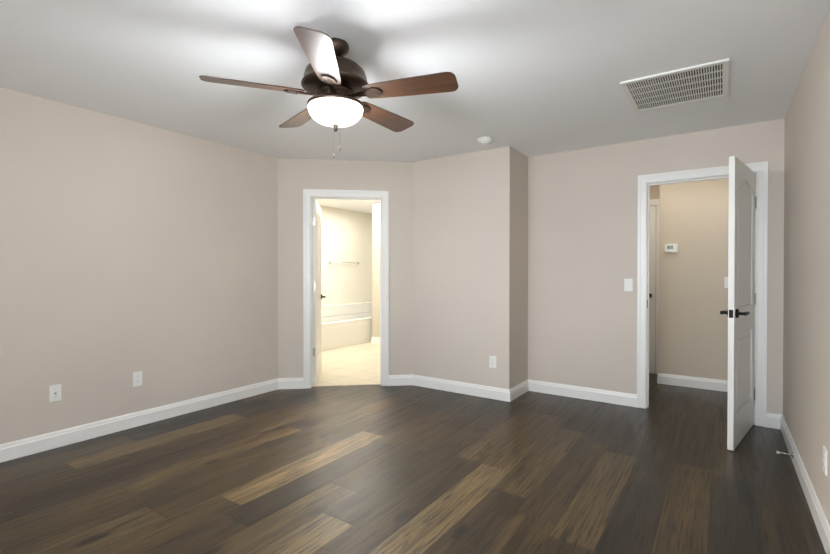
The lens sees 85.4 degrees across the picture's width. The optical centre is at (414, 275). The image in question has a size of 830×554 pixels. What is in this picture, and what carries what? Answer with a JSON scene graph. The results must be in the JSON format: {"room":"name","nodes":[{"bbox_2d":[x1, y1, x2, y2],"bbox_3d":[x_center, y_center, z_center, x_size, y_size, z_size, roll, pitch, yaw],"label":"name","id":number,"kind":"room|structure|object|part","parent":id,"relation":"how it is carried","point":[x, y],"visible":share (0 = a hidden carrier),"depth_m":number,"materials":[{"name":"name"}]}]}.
{"room":"empty bedroom","nodes":[
{"label":"empty bedroom","id":0,"kind":"room"},
{"bbox_2d":[0,87,277,443],"bbox_3d":[-2.520,-0.009,3.295,0.120,2.440,3.855,0,1,34],"label":"wall","id":1,"kind":"structure","parent":0,"point":[128,248],"depth_m":3.52,"materials":[{"name":"beige paint"}]},
{"bbox_2d":[49,384,61,401],"bbox_3d":[-2.530,0.827,3.166,0.016,0.115,0.070,0,1,34],"label":"outlet","id":2,"kind":"object","parent":1,"relation":"attached to","point":[54,393],"visible":1,"depth_m":3.16,"materials":[{"name":"white plastic"}]},
{"bbox_2d":[133,371,141,386],"bbox_3d":[-2.228,0.828,3.614,0.009,0.115,0.070,0,1,34],"label":"outlet","id":3,"kind":"object","parent":1,"relation":"attached to","point":[137,378],"visible":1,"depth_m":3.61,"materials":[{"name":"white plastic"}]},
{"bbox_2d":[278,158,412,377],"bbox_3d":[-0.744,-0.022,4.899,1.438,2.440,0.120,0,0,-7],"label":"wall","id":4,"kind":"structure","parent":0,"point":[296,177],"depth_m":4.82,"materials":[{"name":"beige paint"}]},
{"bbox_2d":[313,199,325,383],"bbox_3d":[-1.149,0.175,5.288,0.151,2.025,0.759,0,0,-7],"label":"door leaf","id":5,"kind":"structure","parent":4,"relation":"in","point":[317,322],"depth_m":5.13,"materials":[{"name":"white paint"}]},
{"bbox_2d":[303,189,388,388],"bbox_3d":[-0.743,0.140,4.893,0.906,2.117,0.145,0,0,-7],"label":"door frame","id":6,"kind":"structure","parent":4,"relation":"attached to","point":[383,195],"depth_m":4.82,"materials":[{"name":"white wood"}]},
{"bbox_2d":[319,205,371,305],"bbox_3d":[-2.067,-0.044,7.713,0.120,2.440,4.720,0,1,34],"label":"wall","id":7,"kind":"structure","parent":0,"point":[346,235],"depth_m":8.67,"materials":[{"name":"paint"}]},
{"bbox_2d":[329,261,357,263],"bbox_3d":[-1.338,-0.251,8.611,0.065,0.048,0.818,0,1,34],"label":"towel rail","id":8,"kind":"object","parent":7,"relation":"attached to","point":[342,262],"visible":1,"depth_m":8.49,"materials":[{"name":"silver metal"}]},
{"bbox_2d":[313,342,379,386],"bbox_3d":[-0.309,1.234,6.520,4.380,0.104,4.720,0,1,34],"label":"floor","id":9,"kind":"structure","parent":0,"point":[358,364],"depth_m":5.88,"materials":[{"name":"beige tile"}]},
{"bbox_2d":[322,312,371,350],"bbox_3d":[-1.279,0.957,7.987,0.873,0.425,3.050,0,1,34],"label":"bathtub","id":10,"kind":"object","parent":9,"relation":"on","point":[341,331],"visible":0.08,"depth_m":7.53,"materials":[{"name":"white ceramic"}]},
{"bbox_2d":[322,302,371,316],"bbox_3d":[-1.600,0.641,8.204,0.097,0.198,3.050,0,1,34],"label":"ledge","id":11,"kind":"object","parent":10,"relation":"on","point":[342,309],"visible":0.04,"depth_m":8.55,"materials":[{"name":"white plastic"}]},
{"bbox_2d":[372,202,379,336],"bbox_3d":[0.624,-0.038,6.962,3.230,2.440,0.120,0,1,34],"label":"wall","id":12,"kind":"structure","parent":0,"point":[375,269],"depth_m":7.78,"materials":[{"name":"paint"}]},
{"bbox_2d":[371,337,379,343],"bbox_3d":[0.587,1.125,6.933,3.241,0.115,0.044,0,1,34],"label":"baseboard","id":13,"kind":"structure","parent":12,"relation":"attached to","point":[375,340],"depth_m":7.76,"materials":[{"name":"white"}]},
{"bbox_2d":[0,373,825,553],"bbox_3d":[0.679,1.264,2.943,5.690,0.100,6.870,0,1,34],"label":"floor","id":14,"kind":"structure","parent":0,"point":[374,469],"depth_m":2.66,"materials":[{"name":"brown wood"}]},
{"bbox_2d":[0,0,829,213],"bbox_3d":[0.152,-1.295,4.083,7.870,0.120,8.190,0,1,34],"label":"ceiling","id":15,"kind":"structure","parent":0,"point":[537,77],"depth_m":2.58,"materials":[{"name":"white paint"}]},
{"bbox_2d":[199,26,457,157],"bbox_3d":[-0.391,-0.932,2.414,1.261,0.581,1.203,0,1,34],"label":"ceiling fan","id":16,"kind":"object","parent":15,"relation":"hanging from","point":[335,84],"visible":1,"depth_m":2.26,"materials":[{"name":"brown wood"}]},
{"bbox_3d":[-0.419,-0.846,2.375,0.290,0.092,0.290,0,1,34],"label":"lamp shade","id":17,"kind":"part","parent":16,"relation":"part of","materials":[{"name":"white glass"}]},
{"bbox_2d":[478,136,492,143],"bbox_3d":[0.633,-1.214,4.052,0.132,0.043,0.132,0,1,34],"label":"smoke detector","id":18,"kind":"object","parent":15,"relation":"attached to","point":[485,140],"visible":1,"depth_m":4.01,"materials":[{"name":"white plastic"}]},
{"bbox_2d":[620,58,728,112],"bbox_3d":[1.708,-1.220,2.944,0.565,0.012,0.625,0,1,34],"label":"ceiling vent","id":19,"kind":"object","parent":15,"relation":"in","point":[700,82],"visible":1,"depth_m":2.90,"materials":[{"name":"white plastic"}]},
{"bbox_2d":[413,148,497,387],"bbox_3d":[0.379,-0.020,4.726,1.110,2.440,0.120,0,1,34],"label":"wall","id":20,"kind":"structure","parent":0,"point":[455,267],"depth_m":4.62,"materials":[{"name":"beige paint"}]},
{"bbox_2d":[0,374,829,553],"bbox_3d":[-0.298,1.158,2.659,4.276,0.115,5.060,0,1,34],"label":"baseboard","id":21,"kind":"structure","parent":20,"relation":"attached to","point":[12,450],"depth_m":3.88,"materials":[{"name":"white"}]},
{"bbox_2d":[489,356,495,367],"bbox_3d":[0.759,0.842,4.394,0.070,0.115,0.009,0,1,34],"label":"electrical outlet","id":22,"kind":"object","parent":20,"relation":"attached to","point":[492,361],"visible":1,"depth_m":4.39,"materials":[{"name":"white plastic"}]},
{"bbox_2d":[498,146,527,388],"bbox_3d":[1.842,-0.029,5.775,0.120,2.440,3.505,0,1,34],"label":"wall","id":23,"kind":"structure","parent":0,"point":[512,267],"depth_m":4.36,"materials":[{"name":"beige paint"}]},
{"bbox_2d":[528,119,784,414],"bbox_3d":[2.122,-0.016,4.133,2.196,2.440,0.120,0,1,34],"label":"wall","id":24,"kind":"structure","parent":0,"point":[582,253],"depth_m":4.28,"materials":[{"name":"beige paint"}]},
{"bbox_2d":[624,279,632,290],"bbox_3d":[1.972,0.084,4.157,0.070,0.115,0.010,0,1,34],"label":"light switch","id":25,"kind":"object","parent":24,"relation":"attached to","point":[628,284],"visible":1,"depth_m":4.15,"materials":[{"name":"white plastic"}]},
{"bbox_2d":[637,161,767,426],"bbox_3d":[2.460,0.148,3.905,0.937,2.117,0.164,0,1,34],"label":"door frame","id":26,"kind":"structure","parent":24,"relation":"attached to","point":[760,169],"depth_m":3.64,"materials":[{"name":"white wood"}]},
{"bbox_2d":[720,156,756,450],"bbox_3d":[2.458,0.190,3.375,0.790,2.025,0.151,0,1,-45],"label":"door leaf","id":27,"kind":"structure","parent":24,"relation":"in","point":[740,312],"depth_m":3.26,"materials":[{"name":"white paint"}]},
{"bbox_3d":[2.245,0.262,3.165,0.189,0.064,0.151,0,1,-45],"label":"lever","id":28,"kind":"part","parent":27,"relation":"part of","materials":[{"name":"black metal"}]},
{"bbox_2d":[650,178,728,380],"bbox_3d":[3.382,-0.021,4.883,3.430,2.440,0.560,0,1,34],"label":"wall","id":29,"kind":"structure","parent":0,"point":[693,299],"depth_m":4.82,"materials":[{"name":"paint"}]},
{"bbox_2d":[649,206,655,372],"bbox_3d":[2.576,0.168,5.629,0.760,2.030,0.088,0,1,34],"label":"door leaf","id":30,"kind":"structure","parent":29,"relation":"in","point":[652,274],"depth_m":5.46,"materials":[{"name":"white paint"}]},
{"bbox_2d":[650,199,659,374],"bbox_3d":[2.597,0.132,5.658,0.920,2.120,0.018,0,1,34],"label":"door frame","id":31,"kind":"structure","parent":29,"relation":"attached to","point":[656,202],"depth_m":5.42,"materials":[{"name":"white wood"}]},
{"bbox_2d":[665,244,677,251],"bbox_3d":[2.804,-0.302,4.921,0.124,0.090,0.026,0,1,34],"label":"thermostat","id":32,"kind":"object","parent":29,"relation":"attached to","point":[671,247],"visible":1,"depth_m":4.91,"materials":[{"name":"white plastic"}]},
{"bbox_2d":[657,373,727,391],"bbox_3d":[3.617,1.145,4.382,2.225,0.115,0.015,0,1,34],"label":"baseboard","id":33,"kind":"structure","parent":29,"relation":"attached to","point":[695,382],"depth_m":4.80,"materials":[{"name":"white wood"}]},
{"bbox_2d":[724,277,727,287],"bbox_3d":[3.233,0.070,4.639,0.070,0.115,0.010,0,1,34],"label":"light switch","id":34,"kind":"object","parent":29,"relation":"attached to","point":[725,282],"visible":0.4,"depth_m":4.65,"materials":[{"name":"white plastic"}]},
{"bbox_2d":[783,8,829,524],"bbox_3d":[1.516,0.006,1.409,0.120,2.440,5.300,0,1,34],"label":"wall","id":35,"kind":"structure","parent":0,"point":[806,356],"depth_m":2.47,"materials":[{"name":"beige paint"}]},
{"bbox_2d":[776,451,793,457],"bbox_3d":[2.390,1.149,2.905,0.086,0.032,0.032,0,1,34],"label":"doorstop","id":36,"kind":"object","parent":35,"relation":"attached to","point":[791,454],"visible":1,"depth_m":2.90,"materials":[{"name":"silver metal"}]},
{"bbox_2d":[823,446,826,475],"bbox_3d":[1.887,0.851,2.071,0.009,0.115,0.070,0,1,34],"label":"outlet","id":37,"kind":"object","parent":35,"relation":"attached to","point":[824,460],"visible":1,"depth_m":2.06,"materials":[{"name":"white plastic"}]}
]}

